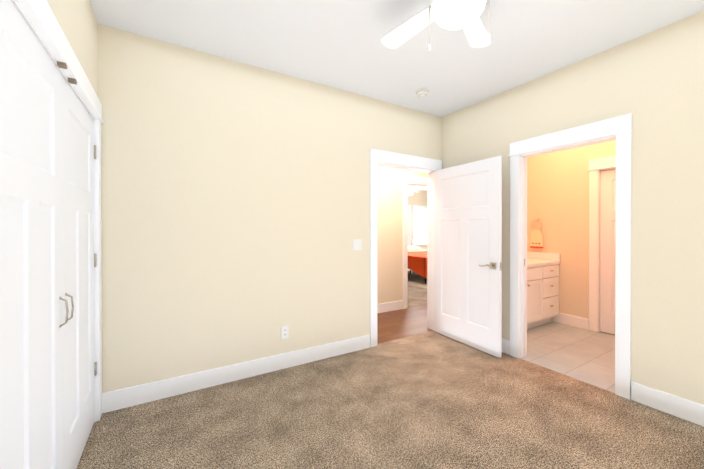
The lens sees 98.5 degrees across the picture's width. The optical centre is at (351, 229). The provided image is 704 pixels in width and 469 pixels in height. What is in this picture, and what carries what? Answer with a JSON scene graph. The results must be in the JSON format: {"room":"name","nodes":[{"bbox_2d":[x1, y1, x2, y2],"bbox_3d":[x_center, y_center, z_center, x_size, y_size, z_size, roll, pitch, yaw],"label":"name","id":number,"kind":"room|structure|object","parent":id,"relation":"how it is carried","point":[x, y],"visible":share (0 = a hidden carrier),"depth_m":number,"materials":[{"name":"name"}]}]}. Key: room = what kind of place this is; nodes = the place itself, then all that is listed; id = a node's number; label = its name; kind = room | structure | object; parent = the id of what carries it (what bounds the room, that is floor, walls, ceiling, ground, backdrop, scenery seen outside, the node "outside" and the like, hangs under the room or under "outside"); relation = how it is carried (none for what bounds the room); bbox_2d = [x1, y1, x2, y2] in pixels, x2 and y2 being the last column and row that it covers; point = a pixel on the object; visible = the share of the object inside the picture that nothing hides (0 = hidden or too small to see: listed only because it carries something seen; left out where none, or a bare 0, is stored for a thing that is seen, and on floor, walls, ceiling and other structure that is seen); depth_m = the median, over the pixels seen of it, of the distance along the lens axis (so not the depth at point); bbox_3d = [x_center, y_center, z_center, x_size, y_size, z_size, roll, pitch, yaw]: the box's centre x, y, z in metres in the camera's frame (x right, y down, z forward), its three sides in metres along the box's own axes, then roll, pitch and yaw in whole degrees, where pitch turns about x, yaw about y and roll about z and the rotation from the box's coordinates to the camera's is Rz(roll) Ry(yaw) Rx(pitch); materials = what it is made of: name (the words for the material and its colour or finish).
{"room":"empty bedroom","nodes":[
{"label":"empty bedroom","id":0,"kind":"room"},
{"bbox_2d":[47,0,97,95],"bbox_3d":[-1.462,-0.073,1.488,0.120,2.740,1.675,0,0,-31],"label":"wall","id":1,"kind":"structure","parent":0,"point":[75,19],"depth_m":1.74,"materials":[{"name":"beige paint"}]},
{"bbox_2d":[0,0,68,468],"bbox_3d":[-1.176,0.280,1.119,0.065,2.012,0.712,0,0,-31],"label":"closet door","id":2,"kind":"structure","parent":1,"relation":"in","point":[32,299],"depth_m":1.09,"materials":[{"name":"white wood"}]},
{"bbox_2d":[11,0,103,421],"bbox_3d":[-1.406,0.274,1.397,0.120,2.045,1.460,0,0,-31],"label":"door frame","id":3,"kind":"structure","parent":1,"relation":"attached to","point":[30,24],"depth_m":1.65,"materials":[{"name":"white wood"}]},
{"bbox_2d":[57,61,76,84],"bbox_3d":[-1.343,-0.739,1.432,0.028,0.020,0.200,0,0,-31],"label":"door catch","id":4,"kind":"object","parent":1,"relation":"attached to","point":[63,65],"depth_m":1.37,"materials":[{"name":"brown metal"}]},
{"bbox_2d":[62,75,96,468],"bbox_3d":[-1.551,0.278,1.737,0.065,2.012,0.730,0,0,-31],"label":"closet door","id":5,"kind":"structure","parent":1,"relation":"in","point":[79,260],"depth_m":1.68,"materials":[{"name":"white wood"}]},
{"bbox_2d":[98,24,441,392],"bbox_3d":[1.392,-0.083,4.129,7.500,2.740,0.120,0,0,-31],"label":"wall","id":6,"kind":"structure","parent":0,"point":[235,208],"depth_m":2.57,"materials":[{"name":"beige paint"}]},
{"bbox_2d":[102,335,369,412],"bbox_3d":[-0.792,1.222,2.730,2.310,0.140,0.014,0,0,-31],"label":"baseboard","id":7,"kind":"structure","parent":6,"relation":"attached to","point":[114,400],"depth_m":2.54,"materials":[{"name":"white wood"}]},
{"bbox_2d":[281,325,288,338],"bbox_3d":[-0.626,0.957,2.833,0.070,0.115,0.009,0,0,-31],"label":"outlet","id":8,"kind":"object","parent":6,"relation":"attached to","point":[284,332],"visible":1,"depth_m":2.83,"materials":[{"name":"white plastic"}]},
{"bbox_2d":[353,239,361,249],"bbox_3d":[0.058,0.160,3.244,0.116,0.115,0.010,0,0,-31],"label":"bedroom light switch","id":9,"kind":"object","parent":6,"relation":"attached to","point":[357,244],"visible":1,"depth_m":3.24,"materials":[{"name":"white plastic"}]},
{"bbox_2d":[369,149,441,346],"bbox_3d":[0.635,0.201,3.671,1.124,2.176,0.186,0,0,-31],"label":"door frame","id":10,"kind":"structure","parent":6,"relation":"attached to","point":[381,156],"depth_m":3.52,"materials":[{"name":"white wood"}]},
{"bbox_2d":[434,156,501,357],"bbox_3d":[1.267,0.270,3.425,0.156,2.015,0.925,0,0,-29],"label":"hall door","id":11,"kind":"structure","parent":6,"relation":"in","point":[467,253],"depth_m":3.34,"materials":[{"name":"white wood"}]},
{"bbox_2d":[76,330,703,468],"bbox_3d":[0.188,1.347,1.339,4.340,0.100,3.470,0,0,-31],"label":"floor","id":12,"kind":"structure","parent":0,"point":[433,399],"depth_m":2.04,"materials":[{"name":"brown carpet"}]},
{"bbox_2d":[90,0,703,189],"bbox_3d":[1.954,-1.508,5.705,11.900,0.100,9.120,0,0,-31],"label":"ceiling","id":13,"kind":"structure","parent":0,"point":[337,44],"depth_m":2.28,"materials":[{"name":"white paint"}]},
{"bbox_2d":[408,186,426,195],"bbox_3d":[1.846,-1.283,9.825,1.216,0.380,1.169,0,0,-31],"label":"ceiling fan","id":14,"kind":"object","parent":13,"relation":"hanging from","point":[410,191],"visible":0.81,"depth_m":9.70,"materials":[{"name":"white"}]},
{"bbox_2d":[415,88,429,96],"bbox_3d":[0.738,-1.428,3.178,0.144,0.042,0.144,0,0,-31],"label":"smoke detector","id":15,"kind":"object","parent":13,"relation":"attached to","point":[422,92],"visible":1,"depth_m":3.14,"materials":[{"name":"white plastic"}]},
{"bbox_2d":[381,0,490,50],"bbox_3d":[0.538,-1.210,1.630,1.078,0.467,1.063,0,0,-31],"label":"ceiling fan","id":16,"kind":"object","parent":13,"relation":"hanging from","point":[464,15],"visible":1,"depth_m":1.74,"materials":[{"name":"white"}]},
{"bbox_2d":[377,166,426,303],"bbox_3d":[-0.723,-0.083,4.062,5.615,2.740,0.120,0,0,-31],"label":"wall","id":17,"kind":"structure","parent":0,"point":[390,238],"depth_m":4.80,"materials":[{"name":"beige paint"}]},
{"bbox_2d":[377,300,402,312],"bbox_3d":[-1.090,1.219,3.766,4.475,0.140,0.014,0,0,-31],"label":"baseboard","id":18,"kind":"structure","parent":17,"relation":"attached to","point":[389,306],"depth_m":4.78,"materials":[{"name":"white wood"}]},
{"bbox_2d":[402,175,426,308],"bbox_3d":[1.278,0.195,5.258,1.139,2.176,0.153,0,0,-31],"label":"door frame","id":19,"kind":"structure","parent":17,"relation":"attached to","point":[409,179],"depth_m":4.95,"materials":[{"name":"white wood"}]},
{"bbox_2d":[377,303,432,343],"bbox_3d":[0.745,1.337,4.332,8.400,0.100,1.070,0,0,-31],"label":"floor","id":20,"kind":"structure","parent":0,"point":[401,323],"depth_m":4.17,"materials":[{"name":"brown wood"}]},
{"bbox_2d":[408,286,426,305],"bbox_3d":[0.776,1.325,7.655,11.900,0.100,4.580,0,0,-31],"label":"floor","id":21,"kind":"structure","parent":0,"point":[417,296],"depth_m":5.83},
{"bbox_2d":[408,269,426,289],"bbox_3d":[2.070,1.266,8.347,2.770,0.012,3.380,0,0,-31],"label":"area rug","id":22,"kind":"object","parent":21,"relation":"on","point":[416,280],"depth_m":7.56,"materials":[{"name":"beige"}]},
{"bbox_2d":[408,246,426,283],"bbox_3d":[1.849,0.871,8.246,1.574,0.776,1.982,0,0,-31],"label":"bed","id":23,"kind":"object","parent":22,"relation":"on","point":[417,259],"visible":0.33,"depth_m":7.30,"materials":[{"name":"orange"}]},
{"bbox_2d":[408,189,426,249],"bbox_3d":[0.858,-0.104,10.309,9.000,2.740,0.120,0,0,-31],"label":"wall","id":24,"kind":"structure","parent":0,"point":[419,198],"depth_m":11.20,"materials":[{"name":"beige paint"}]},
{"bbox_2d":[408,205,410,245],"bbox_3d":[1.717,0.184,10.726,1.020,2.160,0.057,0,0,-31],"label":"window","id":25,"kind":"structure","parent":24,"relation":"in","point":[409,225],"depth_m":10.95,"materials":[{"name":"white"}]},
{"bbox_2d":[412,205,426,245],"bbox_3d":[2.778,-0.153,11.386,1.340,1.470,0.029,0,0,-31],"label":"room window","id":26,"kind":"structure","parent":24,"relation":"in","point":[419,225],"depth_m":11.23,"materials":[{"name":"white"}]},
{"bbox_2d":[521,322,614,392],"bbox_3d":[3.778,1.339,3.518,4.060,0.100,3.470,0,0,-31],"label":"floor","id":27,"kind":"structure","parent":0,"point":[585,355],"depth_m":3.19,"materials":[{"name":"beige tile"}]},
{"bbox_2d":[527,251,559,328],"bbox_3d":[2.074,0.807,4.071,1.475,0.960,0.691,0,0,-31],"label":"bathroom vanity","id":28,"kind":"object","parent":27,"relation":"on","point":[542,288],"visible":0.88,"depth_m":3.99,"materials":[{"name":"white wood"}]},
{"bbox_2d":[527,140,615,318],"bbox_3d":[3.074,-0.082,3.960,0.120,2.740,1.915,0,0,-31],"label":"wall","id":29,"kind":"structure","parent":0,"point":[558,194],"depth_m":4.11,"materials":[{"name":"beige paint"}]},
{"bbox_2d":[530,218,542,247],"bbox_3d":[2.694,0.049,4.417,0.057,0.434,0.170,0,0,-31],"label":"towel","id":30,"kind":"object","parent":29,"relation":"attached to","point":[536,238],"visible":0.98,"depth_m":4.40,"materials":[{"name":"beige fabric"}]},
{"bbox_2d":[552,313,588,329],"bbox_3d":[2.927,1.218,4.077,0.014,0.140,0.430,0,0,-31],"label":"baseboard","id":31,"kind":"structure","parent":29,"relation":"attached to","point":[574,321],"depth_m":4.04,"materials":[{"name":"white wood"}]},
{"bbox_2d":[588,156,615,331],"bbox_3d":[3.341,0.202,3.488,0.153,2.176,1.014,0,0,-31],"label":"door frame","id":32,"kind":"structure","parent":29,"relation":"attached to","point":[595,165],"depth_m":3.82,"materials":[{"name":"white wood"}]},
{"bbox_2d":[600,169,615,334],"bbox_3d":[3.343,0.272,3.489,0.035,2.012,0.794,0,0,-31],"label":"bathroom door","id":33,"kind":"structure","parent":29,"relation":"in","point":[607,239],"depth_m":3.75,"materials":[{"name":"white wood"}]},
{"bbox_2d":[442,11,703,404],"bbox_3d":[2.071,-0.077,2.529,0.120,2.740,3.320,0,0,-31],"label":"wall","id":34,"kind":"structure","parent":0,"point":[661,88],"depth_m":2.22,"materials":[{"name":"beige paint"}]},
{"bbox_2d":[502,339,509,354],"bbox_3d":[1.391,1.219,3.525,0.014,0.140,0.920,0,0,-31],"label":"baseboard","id":35,"kind":"structure","parent":34,"relation":"attached to","point":[506,346],"depth_m":3.16,"materials":[{"name":"white wood"}]},
{"bbox_2d":[522,157,525,356],"bbox_3d":[1.742,0.274,3.072,0.036,2.015,0.014,0,0,-31],"label":"pocket door jamb edge","id":36,"kind":"structure","parent":34,"relation":"attached to","point":[524,259],"depth_m":3.07,"materials":[{"name":"white wood"}]},
{"bbox_2d":[508,113,633,399],"bbox_3d":[1.922,0.204,2.744,0.153,2.176,0.974,0,0,-31],"label":"door frame","id":37,"kind":"structure","parent":34,"relation":"attached to","point":[620,128],"depth_m":2.43,"materials":[{"name":"white wood"}]},
{"bbox_2d":[631,381,703,426],"bbox_3d":[2.501,1.226,1.695,0.014,0.140,1.440,0,0,-31],"label":"baseboard","id":38,"kind":"structure","parent":34,"relation":"attached to","point":[683,408],"depth_m":2.13,"materials":[{"name":"white wood"}]}
]}

